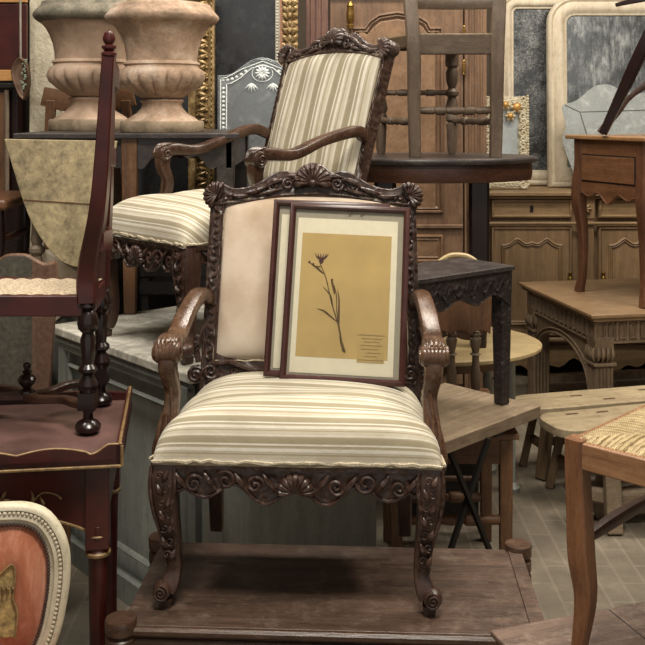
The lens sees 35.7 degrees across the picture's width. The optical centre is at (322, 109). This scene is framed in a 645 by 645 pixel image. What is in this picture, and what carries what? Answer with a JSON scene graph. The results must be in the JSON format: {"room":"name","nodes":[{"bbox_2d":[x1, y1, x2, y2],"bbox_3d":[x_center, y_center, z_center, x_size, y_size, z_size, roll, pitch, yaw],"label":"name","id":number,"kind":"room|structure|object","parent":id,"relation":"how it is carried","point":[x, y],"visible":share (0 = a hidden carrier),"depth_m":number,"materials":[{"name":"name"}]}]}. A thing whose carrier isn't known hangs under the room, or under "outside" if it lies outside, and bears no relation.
{"room":"second-hand shop","nodes":[
{"label":"second-hand shop","id":0,"kind":"room"},
{"bbox_2d":[11,0,30,99],"bbox_3d":[-1.393,-0.418,4.615,0.088,0.743,0.030,0,0,0],"label":"spoon","id":1,"kind":"object","parent":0,"point":[20,69],"visible":1,"depth_m":4.61,"materials":[{"name":"brown wood"}]},
{"bbox_2d":[29,0,64,256],"bbox_3d":[-1.332,0.000,4.920,0.165,3.200,0.200,0,0,0],"label":"wall","id":2,"kind":"structure","parent":0,"point":[41,50],"depth_m":4.82,"materials":[{"name":"white paint"}]},
{"bbox_2d":[34,358,644,644],"bbox_3d":[0.400,1.650,3.200,6.400,0.100,8.400,0,0,0],"label":"floor","id":3,"kind":"structure","parent":0,"point":[539,511],"depth_m":3.68,"materials":[{"name":"wood"}]},
{"bbox_2d":[0,0,28,254],"bbox_3d":[-1.904,0.450,4.973,1.011,2.300,0.555,0,0,0],"label":"wardrobe","id":4,"kind":"object","parent":3,"relation":"on","point":[14,111],"visible":0.35,"depth_m":4.73,"materials":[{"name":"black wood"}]},
{"bbox_2d":[0,501,70,644],"bbox_3d":[-0.659,1.243,1.951,0.483,0.782,0.526,0,0,-6],"label":"chair","id":5,"kind":"object","parent":3,"relation":"on","point":[35,562],"visible":1,"depth_m":2.15,"materials":[{"name":"paint"}]},
{"bbox_2d":[0,253,70,554],"bbox_3d":[-0.974,1.026,3.300,0.250,1.148,0.320,0,0,-4],"label":"upholstered chair","id":6,"kind":"object","parent":3,"relation":"on","point":[23,339],"visible":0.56,"depth_m":3.14,"materials":[{"name":"brown wood"}]},
{"bbox_2d":[31,316,77,527],"bbox_3d":[-1.450,1.188,4.170,0.880,0.825,0.920,0,0,0],"label":"chest","id":7,"kind":"object","parent":3,"relation":"on","point":[59,319],"visible":0.02,"depth_m":3.83,"materials":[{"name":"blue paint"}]},
{"bbox_2d":[0,191,30,256],"bbox_3d":[-1.420,0.460,3.995,0.460,0.628,0.450,0,0,0],"label":"chair","id":8,"kind":"object","parent":7,"relation":"on","point":[8,199],"visible":0.37,"depth_m":3.96,"materials":[{"name":"red wood"}]},
{"bbox_2d":[4,129,248,313],"bbox_3d":[-0.753,0.431,4.170,0.877,0.686,0.859,0,0,0],"label":"table","id":9,"kind":"object","parent":7,"relation":"on","point":[53,170],"visible":0.62,"depth_m":3.74,"materials":[{"name":"beige stone"}]},
{"bbox_2d":[32,0,127,130],"bbox_3d":[-1.005,-0.189,4.338,0.490,0.554,0.493,0,0,0],"label":"stone urn","id":10,"kind":"object","parent":9,"relation":"on","point":[76,29],"visible":0.66,"depth_m":4.18,"materials":[{"name":"beige stone"}]},
{"bbox_2d":[41,19,125,96],"bbox_3d":[-1.005,-0.218,4.340,0.451,0.330,0.451,0,0,0],"label":"bowl","id":11,"kind":"object","parent":10,"relation":"on","point":[75,71],"depth_m":4.19,"materials":[{"name":"beige stone"}]},
{"bbox_2d":[104,0,218,132],"bbox_3d":[-0.639,-0.166,3.978,0.450,0.508,0.452,0,0,0],"label":"stone urn","id":12,"kind":"object","parent":9,"relation":"on","point":[161,39],"visible":1,"depth_m":3.85,"materials":[{"name":"beige stone"}]},
{"bbox_2d":[112,21,210,98],"bbox_3d":[-0.639,-0.193,3.980,0.414,0.303,0.414,0,0,0],"label":"bowl","id":13,"kind":"object","parent":12,"relation":"on","point":[161,62],"depth_m":3.85,"materials":[{"name":"beige stone"}]},
{"bbox_2d":[0,386,131,644],"bbox_3d":[-0.931,1.197,2.571,0.854,0.806,0.506,0,0,-8],"label":"tray table","id":14,"kind":"object","parent":3,"relation":"on","point":[44,461],"visible":0.82,"depth_m":2.40,"materials":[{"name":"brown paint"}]},
{"bbox_2d":[0,30,119,434],"bbox_3d":[-0.784,0.316,2.657,0.556,1.025,0.431,0,0,0],"label":"chair","id":15,"kind":"object","parent":14,"relation":"on","point":[85,296],"visible":1,"depth_m":2.55,"materials":[{"name":"red wood"}]},
{"bbox_2d":[118,256,153,314],"bbox_3d":[-0.520,1.125,4.940,1.420,0.950,0.560,0,0,0],"label":"sideboard","id":16,"kind":"object","parent":3,"relation":"on","point":[120,260],"visible":0.02,"depth_m":4.68,"materials":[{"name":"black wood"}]},
{"bbox_2d":[40,87,135,249],"bbox_3d":[-1.099,0.271,4.660,0.448,0.759,0.160,0,0,0],"label":"chair","id":17,"kind":"object","parent":16,"relation":"on","point":[53,99],"visible":0.22,"depth_m":4.69,"materials":[{"name":"brown wood"}]},
{"bbox_2d":[113,0,214,205],"bbox_3d":[-0.919,-0.011,4.914,0.774,1.319,0.072,0,0,0],"label":"gilt frame","id":18,"kind":"object","parent":16,"relation":"on","point":[188,173],"visible":0.23,"depth_m":4.92,"materials":[{"name":"gold metal"}]},
{"bbox_2d":[113,94,187,205],"bbox_3d":[-0.919,-0.001,4.932,0.514,1.038,0.006,0,0,0],"label":"mirror glass","id":19,"kind":"object","parent":18,"relation":"attached to","point":[149,179],"depth_m":4.93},
{"bbox_2d":[215,0,283,181],"bbox_3d":[-0.438,-0.130,5.109,0.481,1.556,0.041,0,0,0],"label":"mirror","id":20,"kind":"object","parent":16,"relation":"on","point":[245,30],"visible":0.27,"depth_m":5.11,"materials":[{"name":"black mirror"}]},
{"bbox_2d":[217,57,282,185],"bbox_3d":[-0.290,0.203,4.816,0.432,0.913,0.020,0,-2,0],"label":"arched mirror","id":21,"kind":"object","parent":16,"relation":"on","point":[247,95],"visible":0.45,"depth_m":4.82,"materials":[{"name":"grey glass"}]},
{"bbox_2d":[281,0,298,65],"bbox_3d":[-0.170,0.007,4.879,0.121,1.282,0.099,0,0,0],"label":"gilt frame","id":22,"kind":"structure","parent":16,"relation":"on","point":[289,29],"depth_m":4.84,"materials":[{"name":"gold metal"}]},
{"bbox_2d":[139,263,206,310],"bbox_3d":[-0.450,1.000,4.337,0.620,1.200,0.406,0,0,0],"label":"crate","id":23,"kind":"object","parent":3,"relation":"on","point":[161,286],"visible":0.11,"depth_m":4.15,"materials":[{"name":"black wood"}]},
{"bbox_2d":[152,276,205,280],"bbox_3d":[-0.450,0.760,4.360,0.600,0.020,0.360,0,0,0],"label":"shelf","id":24,"kind":"object","parent":23,"relation":"attached to","point":[156,278],"depth_m":4.45,"materials":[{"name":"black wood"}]},
{"bbox_2d":[55,304,375,606],"bbox_3d":[-0.390,1.188,3.533,0.790,0.824,0.905,0,0,-41],"label":"base cabinet","id":25,"kind":"object","parent":3,"relation":"on","point":[294,519],"visible":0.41,"depth_m":3.26,"materials":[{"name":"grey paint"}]},
{"bbox_2d":[42,249,76,277],"bbox_3d":[-0.966,0.668,3.955,0.035,0.180,0.547,0,0,-43],"label":"plank","id":26,"kind":"object","parent":25,"relation":"on","point":[65,270],"visible":0.08,"depth_m":4.02,"materials":[{"name":"beige paint"}]},
{"bbox_2d":[106,28,399,364],"bbox_3d":[-0.260,0.233,3.522,0.936,1.092,0.632,0,0,-41],"label":"carved armchair","id":27,"kind":"object","parent":25,"relation":"on","point":[331,93],"visible":0.62,"depth_m":3.56,"materials":[{"name":"fabric"}]},
{"bbox_2d":[112,189,209,248],"bbox_3d":[-0.350,0.348,3.444,0.672,0.141,0.572,0,0,-41],"label":"seat cushion","id":28,"kind":"object","parent":27,"relation":"on","point":[166,219],"depth_m":3.18,"materials":[{"name":"fabric"}]},
{"bbox_2d":[105,531,543,644],"bbox_3d":[0.032,1.398,2.556,1.067,0.404,0.529,0,0,3],"label":"table","id":29,"kind":"object","parent":3,"relation":"on","point":[227,593],"visible":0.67,"depth_m":2.48,"materials":[{"name":"red wood"}]},
{"bbox_2d":[148,163,449,616],"bbox_3d":[-0.045,0.687,2.709,0.750,1.058,0.658,0,0,3],"label":"carved armchair","id":30,"kind":"object","parent":29,"relation":"on","point":[271,439],"visible":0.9,"depth_m":2.47,"materials":[{"name":"fabric"}]},
{"bbox_2d":[153,372,440,470],"bbox_3d":[-0.051,0.785,2.619,0.700,0.141,0.452,0,0,4],"label":"seat cushion","id":31,"kind":"object","parent":30,"relation":"on","point":[235,421],"depth_m":2.42,"materials":[{"name":"fabric"}]},
{"bbox_2d":[263,199,389,376],"bbox_3d":[0.016,0.493,2.763,0.344,0.481,0.156,0,0,3],"label":"framed botanical print","id":32,"kind":"object","parent":30,"relation":"on","point":[281,212],"visible":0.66,"depth_m":2.77,"materials":[{"name":"brown wood"}]},
{"bbox_2d":[279,202,409,386],"bbox_3d":[0.065,0.498,2.731,0.352,0.479,0.161,0,0,3],"label":"framed botanical print","id":33,"kind":"object","parent":30,"relation":"on","point":[346,297],"visible":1,"depth_m":2.73,"materials":[{"name":"beige paper"}]},
{"bbox_2d":[306,0,486,389],"bbox_3d":[0.391,0.400,5.549,0.962,2.400,0.662,0,0,0],"label":"armoire","id":34,"kind":"object","parent":3,"relation":"on","point":[441,215],"visible":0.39,"depth_m":5.28,"materials":[{"name":"brown wood"}]},
{"bbox_2d":[412,464,478,514],"bbox_3d":[0.450,1.390,3.990,0.340,0.420,0.190,0,0,0],"label":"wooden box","id":35,"kind":"object","parent":3,"relation":"on","point":[466,469],"visible":0.02,"depth_m":3.90,"materials":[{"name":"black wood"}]},
{"bbox_2d":[383,427,518,549],"bbox_3d":[0.430,1.335,3.530,0.440,0.530,0.460,0,0,0],"label":"table","id":36,"kind":"object","parent":3,"relation":"on","point":[500,451],"visible":0.33,"depth_m":3.31,"materials":[{"name":"brown wood"}]},
{"bbox_2d":[437,252,491,480],"bbox_3d":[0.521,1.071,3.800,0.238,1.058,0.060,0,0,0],"label":"chair","id":37,"kind":"object","parent":3,"relation":"on","point":[463,321],"visible":0.5,"depth_m":3.78,"materials":[{"name":"brown wood"}]},
{"bbox_2d":[420,383,540,548],"bbox_3d":[0.378,1.301,3.283,0.655,0.599,0.451,0,0,-45],"label":"table","id":38,"kind":"object","parent":3,"relation":"on","point":[467,416],"visible":0.48,"depth_m":3.23,"materials":[{"name":"brown wood"}]},
{"bbox_2d":[405,257,514,404],"bbox_3d":[0.371,0.764,3.331,0.530,0.470,0.255,0,0,-38],"label":"table","id":39,"kind":"object","parent":38,"relation":"on","point":[468,281],"visible":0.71,"depth_m":3.36,"materials":[{"name":"brown wood"}]},
{"bbox_2d":[421,327,541,493],"bbox_3d":[0.490,1.288,4.240,0.870,0.625,0.700,0,0,0],"label":"table","id":40,"kind":"object","parent":3,"relation":"on","point":[523,346],"visible":0.15,"depth_m":4.12,"materials":[{"name":"pale wood"},{"name":"brown wood"}]},
{"bbox_2d":[366,152,536,347],"bbox_3d":[0.435,0.585,4.260,0.950,0.779,0.680,0,0,0],"label":"table","id":41,"kind":"object","parent":40,"relation":"on","point":[477,170],"visible":0.63,"depth_m":4.02,"materials":[{"name":"black wood"}]},
{"bbox_2d":[376,0,506,156],"bbox_3d":[0.497,-0.238,4.270,0.538,0.864,0.360,0,0,0],"label":"chair","id":42,"kind":"object","parent":41,"relation":"on","point":[416,44],"visible":0.85,"depth_m":4.11,"materials":[{"name":"brown wood"}]},
{"bbox_2d":[489,186,644,377],"bbox_3d":[2.212,1.050,6.245,2.510,1.122,0.610,0,0,0],"label":"buffet","id":43,"kind":"object","parent":3,"relation":"on","point":[533,229],"visible":0.45,"depth_m":5.99,"materials":[{"name":"brown wood"}]},
{"bbox_2d":[487,95,529,188],"bbox_3d":[1.121,0.197,6.144,0.300,0.581,0.076,0,0,0],"label":"gilded mirror","id":44,"kind":"object","parent":43,"relation":"on","point":[515,140],"visible":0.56,"depth_m":6.13,"materials":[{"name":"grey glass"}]},
{"bbox_2d":[502,109,517,153],"bbox_3d":[1.121,0.203,6.154,0.166,0.468,0.006,0,-1,0],"label":"mirror glass","id":45,"kind":"object","parent":44,"relation":"attached to","point":[510,128],"depth_m":6.15,"materials":[{"name":"grey mirror"}]},
{"bbox_2d":[504,0,559,185],"bbox_3d":[1.409,-0.131,6.443,0.552,1.233,0.060,0,0,0],"label":"framed mirror","id":46,"kind":"object","parent":43,"relation":"on","point":[525,27],"visible":0.33,"depth_m":6.44,"materials":[{"name":"paint"}]},
{"bbox_2d":[514,9,549,169],"bbox_3d":[1.409,-0.131,6.444,0.360,1.041,0.006,0,0,0],"label":"mirror glass","id":47,"kind":"object","parent":46,"relation":"attached to","point":[529,24],"depth_m":6.44,"materials":[{"name":"grey mirror"}]},
{"bbox_2d":[546,0,644,186],"bbox_3d":[1.959,-0.116,6.318,1.074,1.204,0.060,0,-2,0],"label":"framed mirror","id":48,"kind":"object","parent":43,"relation":"on","point":[590,43],"visible":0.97,"depth_m":6.32,"materials":[{"name":"paint"}]},
{"bbox_2d":[567,16,644,166],"bbox_3d":[1.959,-0.116,6.319,0.832,0.962,0.006,0,-2,0],"label":"mirror glass","id":49,"kind":"object","parent":48,"relation":"attached to","point":[600,49],"depth_m":6.32,"materials":[{"name":"grey mirror"}]},
{"bbox_2d":[562,84,644,170],"bbox_3d":[1.836,0.180,6.127,0.738,0.677,0.011,0,-1,0],"label":"mirror","id":50,"kind":"object","parent":43,"relation":"on","point":[585,115],"visible":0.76,"depth_m":6.13,"materials":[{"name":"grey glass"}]},
{"bbox_2d":[491,602,644,644],"bbox_3d":[0.806,1.371,2.072,0.750,0.458,0.520,0,0,-19],"label":"table","id":51,"kind":"object","parent":3,"relation":"on","point":[621,625],"visible":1,"depth_m":2.20,"materials":[{"name":"brown wood"}]},
{"bbox_2d":[565,405,644,644],"bbox_3d":[0.824,0.704,2.083,0.482,0.881,0.417,0,0,44],"label":"chair","id":52,"kind":"object","parent":51,"relation":"on","point":[615,448],"visible":1,"depth_m":2.08,"materials":[{"name":"brown wood"}]},
{"bbox_2d":[515,385,644,479],"bbox_3d":[1.317,1.442,4.515,0.950,0.314,0.236,0,0,-15],"label":"bench","id":53,"kind":"object","parent":3,"relation":"on","point":[631,395],"visible":0.62,"depth_m":4.43,"materials":[{"name":"brown wood"}]},
{"bbox_2d":[519,278,644,393],"bbox_3d":[1.669,1.280,5.223,1.000,0.640,0.920,0,0,-11],"label":"table","id":54,"kind":"object","parent":3,"relation":"on","point":[608,313],"visible":0.84,"depth_m":5.09,"materials":[{"name":"brown wood"}]},
{"bbox_2d":[565,134,644,307],"bbox_3d":[1.662,0.547,5.160,0.550,0.833,0.600,0,0,-24],"label":"side table","id":55,"kind":"object","parent":54,"relation":"on","point":[611,167],"visible":0.99,"depth_m":5.07,"materials":[{"name":"red wood"}]},
{"bbox_2d":[597,0,644,134],"bbox_3d":[1.610,-0.253,4.987,0.446,0.762,0.281,0,0,0],"label":"stool","id":56,"kind":"object","parent":55,"relation":"on","point":[620,100],"visible":1,"depth_m":4.96,"materials":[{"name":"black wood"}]},
{"bbox_2d":[540,403,644,488],"bbox_3d":[1.404,1.443,4.262,1.000,0.312,0.266,0,0,-17],"label":"bench","id":57,"kind":"object","parent":3,"relation":"on","point":[562,424],"visible":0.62,"depth_m":4.20,"materials":[{"name":"brown wood"}]},
{"bbox_2d":[591,474,644,534],"bbox_3d":[1.254,1.461,3.856,0.581,0.281,0.239,0,0,0],"label":"trestle","id":58,"kind":"object","parent":3,"relation":"on","point":[608,494],"visible":0.48,"depth_m":3.81,"materials":[{"name":"brown wood"}]},
{"bbox_2d":[296,0,490,96],"bbox_3d":[0.400,-0.500,7.450,6.400,4.200,0.100,0,0,0],"label":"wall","id":59,"kind":"structure","parent":0,"point":[301,17],"depth_m":7.40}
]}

